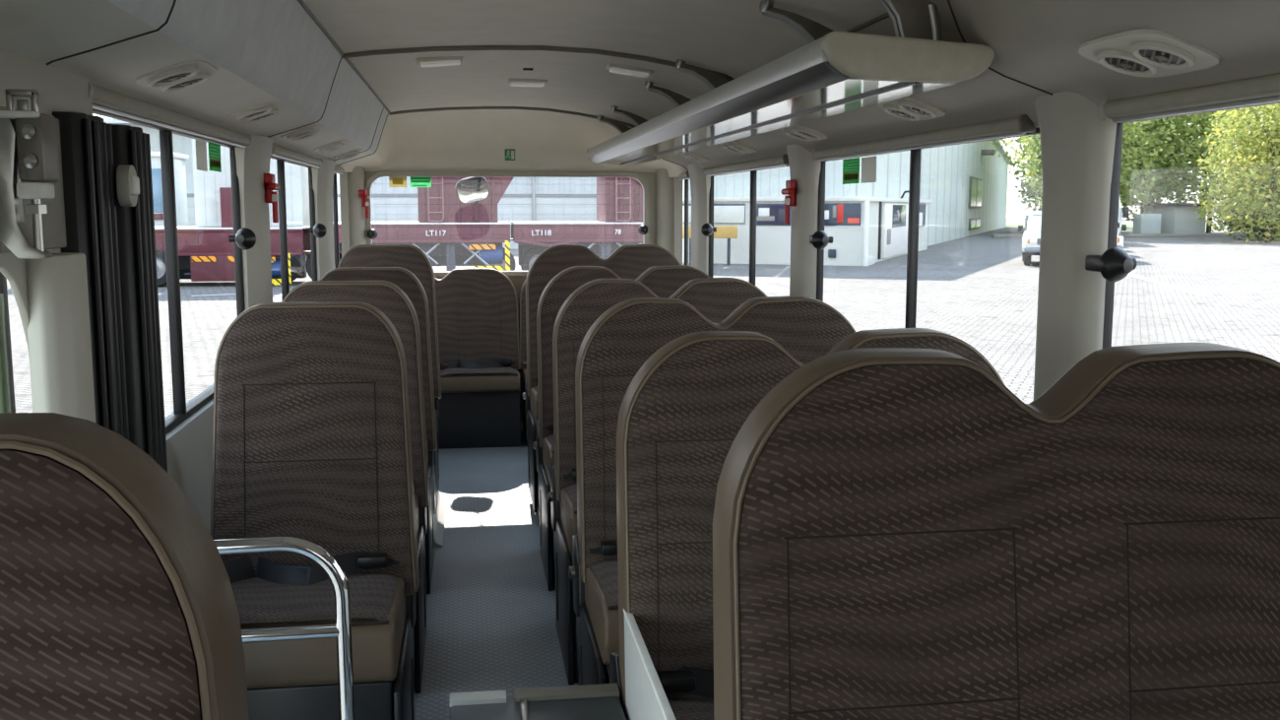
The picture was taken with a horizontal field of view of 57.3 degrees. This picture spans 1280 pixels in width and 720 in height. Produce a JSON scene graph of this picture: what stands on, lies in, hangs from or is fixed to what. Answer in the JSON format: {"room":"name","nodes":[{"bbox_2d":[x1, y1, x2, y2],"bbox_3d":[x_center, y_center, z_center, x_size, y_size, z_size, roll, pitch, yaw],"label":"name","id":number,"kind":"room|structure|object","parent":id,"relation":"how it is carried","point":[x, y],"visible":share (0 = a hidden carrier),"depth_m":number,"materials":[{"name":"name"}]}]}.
{"room":"vehicle interior","nodes":[
{"label":"vehicle interior","id":0,"kind":"room"},
{"bbox_2d":[164,383,214,533],"bbox_3d":[-1.391,0.340,4.603,0.100,0.800,4.850,-1,7,-8],"label":"wall","id":1,"kind":"structure","parent":0,"point":[189,444],"depth_m":2.92,"materials":[{"name":"grey plastic"}]},
{"bbox_2d":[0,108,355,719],"bbox_3d":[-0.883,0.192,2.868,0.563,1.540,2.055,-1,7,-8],"label":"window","id":2,"kind":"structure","parent":1,"relation":"in","point":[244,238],"depth_m":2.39,"materials":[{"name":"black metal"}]},
{"bbox_2d":[88,80,252,148],"bbox_3d":[-1.117,-0.581,2.878,0.040,0.045,1.600,-1,7,-8],"label":"roller blind","id":3,"kind":"object","parent":2,"relation":"attached to","point":[104,99],"visible":0.77,"depth_m":2.59,"materials":[{"name":"plastic"}]},
{"bbox_2d":[194,139,207,171],"bbox_3d":[-1.204,-0.561,3.219,0.001,0.080,0.130,-1,7,-8],"label":"window sticker","id":4,"kind":"object","parent":2,"relation":"in","point":[201,147],"visible":1,"depth_m":3.21,"materials":[{"name":"grey paper"}]},
{"bbox_2d":[207,141,221,172],"bbox_3d":[-1.230,-0.586,3.391,0.002,0.080,0.160,-1,7,-8],"label":"window sticker","id":5,"kind":"object","parent":2,"relation":"in","point":[215,162],"visible":1,"depth_m":3.39,"materials":[{"name":"green paper"}]},
{"bbox_2d":[234,134,273,310],"bbox_3d":[-1.269,-0.329,3.933,0.078,0.820,0.388,-1,7,-8],"label":"window pillar","id":6,"kind":"structure","parent":1,"relation":"attached to","point":[252,161],"depth_m":3.80,"materials":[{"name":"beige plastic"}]},
{"bbox_2d":[263,173,280,222],"bbox_3d":[-1.234,-0.539,3.904,0.055,0.163,0.113,-1,7,-8],"label":"hammer","id":7,"kind":"object","parent":1,"relation":"attached to","point":[272,196],"visible":0.9,"depth_m":3.90,"materials":[{"name":"red plastic"}]},
{"bbox_2d":[270,155,326,300],"bbox_3d":[-1.417,-0.465,4.846,0.100,0.745,1.590,-1,7,-8],"label":"window","id":8,"kind":"structure","parent":1,"relation":"in","point":[319,230],"depth_m":4.73,"materials":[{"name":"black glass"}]},
{"bbox_2d":[270,142,323,168],"bbox_3d":[-1.403,-0.832,4.811,0.040,0.045,1.380,-1,7,-8],"label":"roller blind","id":9,"kind":"object","parent":8,"relation":"attached to","point":[280,152],"visible":0.83,"depth_m":4.65,"materials":[{"name":"plastic"}]},
{"bbox_2d":[311,158,335,280],"bbox_3d":[-1.546,-0.573,5.812,0.078,0.820,0.500,-1,7,-8],"label":"trim","id":10,"kind":"structure","parent":1,"relation":"attached to","point":[322,177],"depth_m":5.64,"materials":[{"name":"beige plastic"}]},
{"bbox_2d":[332,172,339,267],"bbox_3d":[-1.667,-0.655,6.306,0.024,0.745,0.655,-1,7,-8],"label":"window","id":11,"kind":"structure","parent":1,"relation":"in","point":[335,188],"depth_m":6.60,"materials":[{"name":"black glass"}]},
{"bbox_2d":[339,166,366,256],"bbox_3d":[-1.634,-0.345,6.776,0.130,1.600,0.260,-1,7,-8],"label":"trim","id":12,"kind":"structure","parent":1,"relation":"attached to","point":[352,214],"depth_m":6.68,"materials":[{"name":"beige plastic"}]},
{"bbox_2d":[414,428,578,719],"bbox_3d":[-0.131,1.010,2.940,2.110,0.100,8.750,-1,7,-8],"label":"floor","id":13,"kind":"structure","parent":0,"point":[491,624],"depth_m":4.07,"materials":[{"name":"plastic"}]},
{"bbox_2d":[0,412,249,719],"bbox_3d":[-0.428,0.662,0.540,0.471,1.208,0.583,-1,7,-8],"label":"seat","id":14,"kind":"object","parent":13,"relation":"on","point":[117,601],"visible":1,"depth_m":0.64,"materials":[{"name":"brown fabric"}]},
{"bbox_2d":[210,301,420,719],"bbox_3d":[-0.740,0.443,2.611,0.471,1.110,0.583,-1,7,-8],"label":"seat","id":15,"kind":"object","parent":13,"relation":"on","point":[312,442],"visible":0.83,"depth_m":2.68,"materials":[{"name":"fabric"}]},
{"bbox_2d":[230,572,398,623],"bbox_3d":[-0.731,0.508,2.552,0.386,0.043,0.410,-1,7,-8],"label":"cushion","id":16,"kind":"object","parent":15,"relation":"on","point":[260,597],"depth_m":2.48,"materials":[{"name":"fabric"}]},
{"bbox_2d":[240,576,405,689],"bbox_3d":[-0.729,0.572,2.550,0.410,0.139,0.429,-1,7,-8],"label":"cushion","id":17,"kind":"object","parent":15,"relation":"on","point":[377,604],"depth_m":2.37,"materials":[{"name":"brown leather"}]},
{"bbox_2d":[281,280,430,693],"bbox_3d":[-0.859,0.339,3.410,0.471,1.110,0.583,-1,7,-8],"label":"seat","id":18,"kind":"object","parent":13,"relation":"on","point":[388,297],"visible":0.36,"depth_m":3.52,"materials":[{"name":"brown fabric"}]},
{"bbox_2d":[320,266,437,593],"bbox_3d":[-0.981,0.231,4.239,0.471,1.110,0.583,-1,7,-8],"label":"seat","id":19,"kind":"object","parent":13,"relation":"on","point":[403,278],"visible":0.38,"depth_m":4.35,"materials":[{"name":"brown fabric"}]},
{"bbox_2d":[337,244,441,512],"bbox_3d":[-1.109,0.090,5.099,0.471,1.168,0.583,-1,7,-8],"label":"seat","id":20,"kind":"object","parent":13,"relation":"on","point":[410,257],"visible":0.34,"depth_m":5.20,"materials":[{"name":"brown fabric"}]},
{"bbox_2d":[432,468,446,547],"bbox_3d":[-1.105,0.526,4.960,0.542,0.340,0.800,-1,7,-8],"label":"heater cover","id":21,"kind":"object","parent":13,"relation":"on","point":[439,516],"visible":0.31,"depth_m":4.87,"materials":[{"name":"grey plastic"}]},
{"bbox_2d":[434,267,520,448],"bbox_3d":[-1.123,-0.016,6.640,0.897,0.982,0.518,-1,7,-8],"label":"seat","id":22,"kind":"object","parent":13,"relation":"on","point":[477,308],"visible":0.53,"depth_m":6.76,"materials":[{"name":"fabric"}]},
{"bbox_2d":[440,366,517,375],"bbox_3d":[-1.117,0.066,6.611,0.836,0.051,0.400,-1,7,-8],"label":"cushion","id":23,"kind":"object","parent":22,"relation":"on","point":[444,370],"depth_m":6.48,"materials":[{"name":"fabric"}]},
{"bbox_2d":[440,369,519,392],"bbox_3d":[-1.116,0.108,6.607,0.860,0.104,0.419,-1,7,-8],"label":"cushion","id":24,"kind":"object","parent":22,"relation":"on","point":[452,380],"depth_m":6.45,"materials":[{"name":"brown fabric"}]},
{"bbox_2d":[518,280,527,446],"bbox_3d":[-0.242,-0.033,6.768,0.897,0.982,0.518,-1,7,-8],"label":"seat","id":25,"kind":"object","parent":13,"relation":"on","point":[522,298],"visible":0.13,"depth_m":6.83,"materials":[{"name":"fabric"}]},
{"bbox_2d":[449,683,626,719],"bbox_3d":[-0.148,0.857,1.843,0.295,0.486,0.541,-1,7,-8],"label":"console","id":26,"kind":"object","parent":13,"relation":"on","point":[589,701],"visible":1,"depth_m":2.02,"materials":[{"name":"plastic"}]},
{"bbox_2d":[522,244,680,518],"bbox_3d":[-0.112,0.079,5.194,0.796,1.166,0.583,-1,7,-8],"label":"seat","id":27,"kind":"object","parent":13,"relation":"on","point":[627,261],"visible":0.27,"depth_m":5.25,"materials":[{"name":"brown fabric"}]},
{"bbox_2d":[530,386,538,423],"bbox_3d":[-0.114,0.180,5.128,0.710,0.139,0.429,-1,7,-8],"label":"cushion","id":28,"kind":"object","parent":27,"relation":"on","point":[534,390],"depth_m":4.97,"materials":[{"name":"brown fabric"}]},
{"bbox_2d":[532,264,710,590],"bbox_3d":[0.012,0.216,4.354,0.796,1.110,0.583,-1,7,-8],"label":"seat","id":29,"kind":"object","parent":13,"relation":"on","point":[663,281],"visible":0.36,"depth_m":4.40,"materials":[{"name":"brown fabric"}]},
{"bbox_2d":[542,436,554,485],"bbox_3d":[0.011,0.346,4.292,0.710,0.139,0.429,-1,7,-8],"label":"cushion","id":30,"kind":"object","parent":29,"relation":"on","point":[547,441],"depth_m":4.18,"materials":[{"name":"brown leather"}]},
{"bbox_2d":[623,608,675,719],"bbox_3d":[0.009,0.776,1.875,0.013,0.637,0.560,-1,7,-8],"label":"panel board","id":31,"kind":"object","parent":13,"relation":"on","point":[646,698],"visible":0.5,"depth_m":1.86,"materials":[{"name":"grey plastic"}]},
{"bbox_2d":[547,277,767,685],"bbox_3d":[0.131,0.321,3.549,0.796,1.110,0.583,-1,7,-8],"label":"seat","id":32,"kind":"object","parent":13,"relation":"on","point":[716,298],"visible":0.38,"depth_m":3.59,"materials":[{"name":"brown fabric"}]},
{"bbox_2d":[559,488,577,555],"bbox_3d":[0.130,0.450,3.487,0.710,0.139,0.429,-1,7,-8],"label":"cushion","id":33,"kind":"object","parent":32,"relation":"on","point":[568,527],"depth_m":3.37,"materials":[{"name":"brown fabric"}]},
{"bbox_2d":[564,483,576,511],"bbox_3d":[0.129,0.391,3.489,0.686,0.051,0.410,-1,7,-8],"label":"cushion","id":34,"kind":"object","parent":32,"relation":"on","point":[570,489],"depth_m":3.41,"materials":[{"name":"fabric"}]},
{"bbox_2d":[568,295,855,685],"bbox_3d":[0.246,0.421,2.774,0.796,1.110,0.583,-1,7,-8],"label":"seat","id":35,"kind":"object","parent":13,"relation":"on","point":[619,342],"visible":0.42,"depth_m":2.82,"materials":[{"name":"brown fabric"}]},
{"bbox_2d":[584,565,619,664],"bbox_3d":[0.245,0.551,2.712,0.710,0.139,0.429,-1,7,-8],"label":"cushion","id":36,"kind":"object","parent":35,"relation":"on","point":[601,581],"depth_m":2.56,"materials":[{"name":"brown leather"}]},
{"bbox_2d":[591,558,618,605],"bbox_3d":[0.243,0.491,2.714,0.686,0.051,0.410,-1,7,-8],"label":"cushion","id":37,"kind":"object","parent":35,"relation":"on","point":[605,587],"depth_m":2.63,"materials":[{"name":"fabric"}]},
{"bbox_2d":[609,327,1005,719],"bbox_3d":[0.363,0.524,1.984,0.796,1.110,0.583,-1,7,-8],"label":"seat","id":38,"kind":"object","parent":13,"relation":"on","point":[681,414],"visible":0.36,"depth_m":2.03,"materials":[{"name":"brown fabric"}]},
{"bbox_2d":[666,695,713,719],"bbox_3d":[0.360,0.594,1.924,0.686,0.051,0.410,-1,7,-8],"label":"cushion","id":39,"kind":"object","parent":38,"relation":"on","point":[683,707],"depth_m":1.97,"materials":[{"name":"fabric"}]},
{"bbox_2d":[712,342,1279,719],"bbox_3d":[0.485,0.597,1.156,0.796,1.178,0.583,-1,7,-8],"label":"seat","id":40,"kind":"object","parent":13,"relation":"on","point":[898,534],"visible":1,"depth_m":1.23,"materials":[{"name":"fabric"}]},
{"bbox_2d":[365,171,656,428],"bbox_3d":[-0.755,-0.391,7.048,1.950,1.620,0.090,-1,7,-8],"label":"wall","id":41,"kind":"structure","parent":0,"point":[650,177],"depth_m":7.04,"materials":[{"name":"beige plastic"}]},
{"bbox_2d":[364,171,648,276],"bbox_3d":[-0.775,-0.806,6.958,1.666,0.613,0.075,-1,7,-8],"label":"window","id":42,"kind":"structure","parent":41,"relation":"in","point":[522,174],"depth_m":6.93,"materials":[{"name":"clear glass"}]},
{"bbox_2d":[409,176,431,187],"bbox_3d":[-1.288,-1.047,6.879,0.120,0.065,0.002,-1,7,-8],"label":"window sticker","id":43,"kind":"object","parent":42,"relation":"in","point":[416,181],"visible":1,"depth_m":6.88,"materials":[{"name":"green paper"}]},
{"bbox_2d":[655,168,683,264],"bbox_3d":[0.167,-0.379,7.038,0.130,1.600,0.260,-1,7,-8],"label":"trim","id":44,"kind":"structure","parent":41,"relation":"attached to","point":[669,208],"depth_m":6.95,"materials":[{"name":"beige plastic"}]},
{"bbox_2d":[339,106,687,177],"bbox_3d":[-0.713,-1.238,6.644,1.982,0.389,0.520,-1,7,-8],"label":"wall","id":45,"kind":"structure","parent":0,"point":[465,140],"depth_m":6.79,"materials":[{"name":"plastic"}]},
{"bbox_2d":[389,106,636,127],"bbox_3d":[-0.672,-1.321,6.390,1.361,0.133,0.033,-1,7,-8],"label":"trim","id":46,"kind":"structure","parent":45,"relation":"attached to","point":[462,107],"depth_m":6.36,"materials":[{"name":"black plastic"}]},
{"bbox_2d":[302,0,887,126],"bbox_3d":[-0.078,-0.820,2.389,1.372,0.142,8.120,-1,7,-8],"label":"ceiling","id":47,"kind":"structure","parent":0,"point":[733,38],"depth_m":3.69,"materials":[{"name":"plastic"}]},
{"bbox_2d":[0,0,176,65],"bbox_3d":[-0.584,-0.373,0.097,0.319,0.318,3.650,-1,7,-8],"label":"air duct","id":48,"kind":"object","parent":47,"relation":"attached to","point":[47,32],"visible":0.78,"depth_m":1.73,"materials":[{"name":"plastic"}]},
{"bbox_2d":[49,0,342,137],"bbox_3d":[-0.999,-0.737,2.904,0.319,0.318,2.070,-1,7,-8],"label":"air duct","id":49,"kind":"object","parent":47,"relation":"attached to","point":[266,68],"visible":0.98,"depth_m":2.59,"materials":[{"name":"plastic"}]},
{"bbox_2d":[268,58,383,160],"bbox_3d":[-1.295,-0.997,4.900,0.319,0.318,2.000,-1,7,-8],"label":"air duct","id":50,"kind":"object","parent":47,"relation":"attached to","point":[347,128],"visible":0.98,"depth_m":4.65,"materials":[{"name":"plastic"}]},
{"bbox_2d":[297,0,390,113],"bbox_3d":[-0.749,-0.808,2.281,0.012,0.012,8.100,-1,7,-8],"label":"trim","id":51,"kind":"structure","parent":47,"relation":"attached to","point":[300,2],"depth_m":3.65,"materials":[{"name":"grey plastic"}]},
{"bbox_2d":[415,56,463,66],"bbox_3d":[-0.726,-1.085,4.257,0.170,0.038,0.110,-1,7,-8],"label":"recessed light","id":52,"kind":"object","parent":47,"relation":"in","point":[442,60],"visible":0.98,"depth_m":4.21,"materials":[{"name":"plastic"}]},
{"bbox_2d":[507,78,548,86],"bbox_3d":[-0.486,-1.197,5.062,0.170,0.026,0.110,-1,7,-8],"label":"recessed light","id":53,"kind":"object","parent":47,"relation":"in","point":[512,82],"visible":1,"depth_m":5.02,"materials":[{"name":"plastic"}]},
{"bbox_2d":[342,45,734,81],"bbox_3d":[-0.320,-1.012,4.006,1.361,0.133,0.033,-1,7,-8],"label":"trim","id":54,"kind":"structure","parent":47,"relation":"attached to","point":[460,47],"depth_m":3.97,"materials":[{"name":"black plastic"}]},
{"bbox_2d":[610,105,647,126],"bbox_3d":[-0.023,-1.152,5.808,0.244,0.214,0.036,-1,7,-8],"label":"bracket","id":55,"kind":"object","parent":47,"relation":"attached to","point":[637,120],"visible":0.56,"depth_m":5.79,"materials":[{"name":"metal"}]},
{"bbox_2d":[605,63,653,77],"bbox_3d":[-0.038,-1.084,4.389,0.169,0.046,0.110,-1,7,-8],"label":"ceiling light","id":56,"kind":"object","parent":47,"relation":"attached to","point":[613,68],"visible":1,"depth_m":4.35,"materials":[{"name":"plastic"}]},
{"bbox_2d":[644,80,691,106],"bbox_3d":[0.141,-1.008,4.699,0.244,0.214,0.036,-1,7,-8],"label":"bracket","id":57,"kind":"object","parent":47,"relation":"attached to","point":[677,99],"visible":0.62,"depth_m":4.68,"materials":[{"name":"metal"}]},
{"bbox_2d":[675,59,728,89],"bbox_3d":[0.241,-0.920,4.022,0.244,0.214,0.036,-1,7,-8],"label":"bracket","id":58,"kind":"object","parent":47,"relation":"attached to","point":[712,81],"visible":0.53,"depth_m":4.00,"materials":[{"name":"metal"}]},
{"bbox_2d":[759,0,833,43],"bbox_3d":[0.411,-0.771,2.874,0.244,0.214,0.036,-1,7,-8],"label":"bracket","id":59,"kind":"object","parent":47,"relation":"attached to","point":[811,31],"visible":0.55,"depth_m":2.86,"materials":[{"name":"metal"}]},
{"bbox_2d":[662,0,1048,170],"bbox_3d":[0.457,-0.889,4.445,0.312,0.266,4.190,-1,7,-8],"label":"air duct","id":60,"kind":"object","parent":47,"relation":"attached to","point":[987,96],"visible":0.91,"depth_m":3.06,"materials":[{"name":"plastic"}]},
{"bbox_2d":[586,31,994,165],"bbox_3d":[0.194,-0.876,4.501,0.344,0.094,4.560,-1,7,-8],"label":"luggage rack","id":61,"kind":"object","parent":60,"relation":"attached to","point":[837,72],"visible":1,"depth_m":2.63,"materials":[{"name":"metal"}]},
{"bbox_2d":[878,0,941,40],"bbox_3d":[0.488,-0.704,2.354,0.244,0.214,0.036,-1,7,-8],"label":"bracket","id":62,"kind":"object","parent":47,"relation":"attached to","point":[914,19],"visible":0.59,"depth_m":2.36,"materials":[{"name":"metal"}]},
{"bbox_2d":[947,0,1279,107],"bbox_3d":[1.045,-0.373,0.471,0.312,0.266,3.910,-1,7,-8],"label":"air duct","id":63,"kind":"object","parent":47,"relation":"attached to","point":[1097,50],"visible":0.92,"depth_m":1.96,"materials":[{"name":"plastic"}]},
{"bbox_2d":[1104,57,1149,70],"bbox_3d":[0.834,-0.509,2.006,0.072,0.027,0.076,-1,7,-8],"label":"air vent","id":64,"kind":"object","parent":63,"relation":"on","point":[1113,63],"depth_m":2.01,"materials":[{"name":"white plastic"}]},
{"bbox_2d":[1139,49,1185,63],"bbox_3d":[0.849,-0.496,1.904,0.072,0.027,0.076,-1,7,-8],"label":"air vent","id":65,"kind":"object","parent":63,"relation":"on","point":[1150,56],"depth_m":1.90,"materials":[{"name":"white plastic"}]},
{"bbox_3d":[-0.134,-0.803,2.730,2.230,0.450,8.800,-1,7,-8],"label":"roof","id":66,"kind":"structure","parent":0,"visible":0},
{"bbox_2d":[455,176,489,203],"bbox_3d":[-1.036,-1.142,7.163,0.196,0.375,0.218,1,7,5],"label":"mirror","id":67,"kind":"object","parent":66,"relation":"attached to","point":[468,192],"visible":0.88,"depth_m":7.20,"materials":[{"name":"silver plastic"}]},
{"bbox_3d":[0.508,0.529,-1.512,2.110,2.000,0.050,-1,7,-8],"label":"wall","id":68,"kind":"structure","parent":0,"visible":0},
{"bbox_2d":[334,107,388,165],"bbox_3d":[-1.467,-1.148,6.068,0.319,0.318,0.380,-1,7,-8],"label":"air duct","id":69,"kind":"object","parent":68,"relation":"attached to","point":[385,113],"visible":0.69,"depth_m":6.11,"materials":[{"name":"plastic"}]},
{"bbox_3d":[-0.632,1.005,-0.595,0.060,0.820,1.960,-1,7,-8],"label":"wall","id":70,"kind":"structure","parent":0,"visible":0},
{"bbox_2d":[0,48,167,472],"bbox_3d":[-0.845,0.366,1.298,0.158,1.600,2.000,-1,7,-8],"label":"door","id":71,"kind":"structure","parent":70,"relation":"in","point":[89,311],"depth_m":1.97,"materials":[{"name":"beige plastic"}]},
{"bbox_2d":[0,88,59,258],"bbox_3d":[-0.868,-0.249,1.572,0.144,0.225,0.080,-1,7,-8],"label":"mechanism","id":72,"kind":"object","parent":71,"relation":"attached to","point":[28,138],"visible":1,"depth_m":1.57,"materials":[{"name":"metal"}]},
{"bbox_3d":[0.857,0.548,3.001,0.100,0.800,8.700,-1,7,-8],"label":"wall","id":73,"kind":"structure","parent":0,"visible":0},
{"bbox_2d":[683,179,688,265],"bbox_3d":[0.302,-0.698,6.724,0.024,0.723,0.435,-1,7,-8],"label":"window","id":74,"kind":"structure","parent":73,"relation":"in","point":[685,248],"depth_m":6.91,"materials":[{"name":"black rubber"}]},
{"bbox_2d":[687,163,710,275],"bbox_3d":[0.309,-0.648,6.362,0.078,0.828,0.400,-1,7,-8],"label":"trim","id":75,"kind":"structure","parent":73,"relation":"attached to","point":[700,184],"depth_m":6.24,"materials":[{"name":"beige plastic"}]},
{"bbox_2d":[701,164,789,285],"bbox_3d":[0.467,-0.521,5.362,0.096,0.723,1.750,-1,7,-8],"label":"window","id":76,"kind":"structure","parent":73,"relation":"in","point":[708,229],"depth_m":5.31,"materials":[{"name":"black metal"}]},
{"bbox_2d":[703,154,789,176],"bbox_3d":[0.457,-0.872,5.290,0.040,0.045,1.570,-1,7,-8],"label":"roller blind","id":77,"kind":"object","parent":76,"relation":"attached to","point":[782,160],"visible":0.82,"depth_m":5.09,"materials":[{"name":"plastic"}]},
{"bbox_2d":[780,179,795,223],"bbox_3d":[0.559,-0.588,4.362,0.041,0.163,0.113,-1,7,-8],"label":"hammer","id":78,"kind":"object","parent":73,"relation":"attached to","point":[790,201],"visible":1,"depth_m":4.36,"materials":[{"name":"red plastic"}]},
{"bbox_2d":[786,143,821,299],"bbox_3d":[0.598,-0.394,4.404,0.078,0.828,0.288,-1,7,-8],"label":"trim","id":79,"kind":"structure","parent":73,"relation":"attached to","point":[803,170],"depth_m":4.31,"materials":[{"name":"beige plastic"}]},
{"bbox_2d":[809,127,1039,327],"bbox_3d":[0.753,-0.271,3.432,0.096,0.723,1.785,-1,7,-8],"label":"window","id":80,"kind":"structure","parent":73,"relation":"in","point":[819,239],"depth_m":3.40,"materials":[{"name":"black metal"}]},
{"bbox_2d":[842,157,859,184],"bbox_3d":[0.702,-0.628,3.900,0.002,0.082,0.170,-1,7,-8],"label":"window sticker","id":81,"kind":"object","parent":80,"relation":"in","point":[851,166],"visible":1,"depth_m":3.90,"materials":[{"name":"green paper"}]},
{"bbox_2d":[860,156,876,183],"bbox_3d":[0.728,-0.605,3.729,0.001,0.080,0.140,-1,7,-8],"label":"window sticker","id":82,"kind":"object","parent":80,"relation":"in","point":[868,164],"visible":1,"depth_m":3.73,"materials":[{"name":"grey paper"}]},
{"bbox_2d":[811,114,1035,161],"bbox_3d":[0.741,-0.623,3.372,0.040,0.045,1.600,-1,7,-8],"label":"roller blind","id":83,"kind":"object","parent":80,"relation":"attached to","point":[1022,124],"visible":0.95,"depth_m":3.07,"materials":[{"name":"plastic"}]},
{"bbox_2d":[1033,90,1117,400],"bbox_3d":[0.885,-0.143,2.467,0.078,0.828,0.275,-1,7,-8],"label":"window pillar","id":84,"kind":"structure","parent":73,"relation":"attached to","point":[1077,147],"depth_m":2.39,"materials":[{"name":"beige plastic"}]},
{"bbox_2d":[1085,101,1279,348],"bbox_3d":[0.983,-0.069,1.880,0.096,0.723,1.022,-1,7,-8],"label":"window","id":85,"kind":"structure","parent":73,"relation":"in","point":[1115,264],"depth_m":2.33,"materials":[{"name":"black rubber"}]},
{"bbox_2d":[1099,73,1279,123],"bbox_3d":[0.970,-0.421,1.821,0.040,0.045,0.900,-1,7,-8],"label":"roller blind","id":86,"kind":"object","parent":85,"relation":"attached to","point":[1264,89],"visible":1,"depth_m":1.97,"materials":[{"name":"plastic"}]},
{"label":"outside","id":87,"kind":"structure","parent":0,"visible":0},
{"bbox_2d":[6,217,1279,417],"bbox_3d":[-3.892,-10.107,94.934,300.000,0.300,250.000,-1,7,-8],"label":"paved ground","id":88,"kind":"structure","parent":87,"point":[978,289],"depth_m":26.03,"materials":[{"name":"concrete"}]},
{"bbox_2d":[150,151,189,226],"bbox_3d":[-20.366,-5.604,43.398,6.600,4.040,2.700,-1,7,-8],"label":"coach","id":89,"kind":"object","parent":88,"relation":"on","point":[178,160],"visible":0.04,"depth_m":43.21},
{"bbox_2d":[154,138,341,286],"bbox_3d":[-12.085,-3.998,31.492,8.300,3.920,2.475,-1,7,-8],"label":"truck","id":90,"kind":"object","parent":88,"relation":"on","point":[206,253],"visible":0.38,"depth_m":31.00,"materials":[{"name":"red paint"}]},
{"bbox_2d":[92,113,596,248],"bbox_3d":[-13.768,-10.011,63.828,30.100,7.520,13.200,-1,7,-8],"label":"warehouse","id":91,"kind":"structure","parent":88,"relation":"on","point":[525,190],"depth_m":59.06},
{"bbox_2d":[309,176,546,271],"bbox_3d":[-5.574,-4.513,32.355,6.650,4.720,2.540,-1,7,-8],"label":"truck","id":92,"kind":"object","parent":88,"relation":"on","point":[424,233],"visible":0.45,"depth_m":31.45,"materials":[{"name":"red paint"}]},
{"bbox_2d":[511,177,642,265],"bbox_3d":[-1.429,-4.592,32.958,4.330,4.720,2.540,-1,7,-8],"label":"truck","id":93,"kind":"object","parent":88,"relation":"on","point":[599,236],"visible":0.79,"depth_m":31.96,"materials":[{"name":"red paint"}]},
{"bbox_2d":[682,226,737,265],"bbox_3d":[2.501,-4.096,42.032,2.000,1.400,0.200,-1,7,-8],"label":"sign","id":94,"kind":"object","parent":88,"relation":"on","point":[729,232],"visible":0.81,"depth_m":41.95,"materials":[{"name":"yellow metal"}]},
{"bbox_2d":[682,139,1010,265],"bbox_3d":[19.435,-13.542,84.617,51.957,9.170,83.929,-1,7,-8],"label":"warehouse","id":95,"kind":"structure","parent":88,"relation":"on","point":[963,191],"depth_m":45.32,"materials":[{"name":"white metal"}]},
{"bbox_2d":[1014,133,1042,203],"bbox_3d":[29.505,-15.076,83.945,5.326,12.395,4.663,-1,7,-8],"label":"tree","id":96,"kind":"object","parent":88,"relation":"on","point":[1038,136],"visible":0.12,"depth_m":84.46,"materials":[{"name":"green plant"}]},
{"bbox_2d":[1018,210,1041,264],"bbox_3d":[15.089,-4.517,43.215,2.240,1.930,4.885,2,8,17],"label":"vehicle","id":97,"kind":"object","parent":88,"relation":"on","point":[1031,239],"visible":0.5,"depth_m":42.02,"materials":[{"name":"white paint"}]},
{"bbox_2d":[992,130,1147,210],"bbox_3d":[35.057,-17.600,95.146,10.943,14.520,13.732,-2,8,-16],"label":"tree","id":98,"kind":"object","parent":88,"relation":"on","point":[1018,140],"visible":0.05,"depth_m":96.62,"materials":[{"name":"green plant"}]},
{"bbox_2d":[1019,118,1176,221],"bbox_3d":[33.010,-15.106,83.284,11.941,12.626,9.516,-1,7,-8],"label":"tree","id":99,"kind":"object","parent":88,"relation":"on","point":[1130,193],"visible":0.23,"depth_m":82.92,"materials":[{"name":"green plant"}]},
{"bbox_2d":[991,233,1263,237],"bbox_3d":[61.024,-9.289,86.500,74.000,0.250,0.400,-1,7,-8],"label":"curb","id":100,"kind":"object","parent":88,"relation":"on","point":[1008,234],"depth_m":82.80,"materials":[{"name":"concrete"}]},
{"bbox_2d":[1119,121,1183,203],"bbox_3d":[37.583,-17.251,92.938,9.869,14.393,9.853,-1,7,-8],"label":"tree","id":101,"kind":"object","parent":88,"relation":"on","point":[1143,125],"visible":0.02,"depth_m":91.08,"materials":[{"name":"green plant"}]},
{"bbox_2d":[1120,111,1216,213],"bbox_3d":[39.960,-16.859,91.888,10.467,13.889,13.135,-5,9,-36],"label":"tree","id":102,"kind":"object","parent":88,"relation":"on","point":[1158,182],"visible":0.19,"depth_m":90.39,"materials":[{"name":"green plant"}]},
{"bbox_2d":[1132,202,1210,233],"bbox_3d":[39.013,-10.558,87.921,5.500,2.400,4.700,-1,7,-8],"label":"shed","id":103,"kind":"object","parent":88,"relation":"on","point":[1164,218],"visible":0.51,"depth_m":86.17,"materials":[{"name":"metal"}]},
{"bbox_2d":[1134,110,1259,233],"bbox_3d":[42.762,-16.584,87.321,10.943,14.520,13.732,1,8,9],"label":"tree","id":104,"kind":"object","parent":88,"relation":"on","point":[1195,118],"visible":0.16,"depth_m":87.71,"materials":[{"name":"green plant"}]},
{"bbox_2d":[1193,103,1279,243],"bbox_3d":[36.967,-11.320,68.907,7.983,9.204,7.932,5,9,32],"label":"tree","id":105,"kind":"object","parent":88,"relation":"on","point":[1270,208],"visible":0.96,"depth_m":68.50,"materials":[{"name":"green plant"}]},
{"bbox_2d":[1222,204,1279,240],"bbox_3d":[40.299,-8.946,76.113,6.271,2.588,3.264,-4,9,-31],"label":"shrub","id":106,"kind":"object","parent":88,"relation":"on","point":[1247,225],"visible":0.2,"depth_m":75.67,"materials":[{"name":"green plant"}]},
{"bbox_2d":[1222,103,1279,239],"bbox_3d":[42.754,-13.706,74.459,10.906,12.655,10.977,6,10,39],"label":"tree","id":107,"kind":"object","parent":88,"relation":"on","point":[1274,109],"visible":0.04,"depth_m":75.17,"materials":[{"name":"green plant"}]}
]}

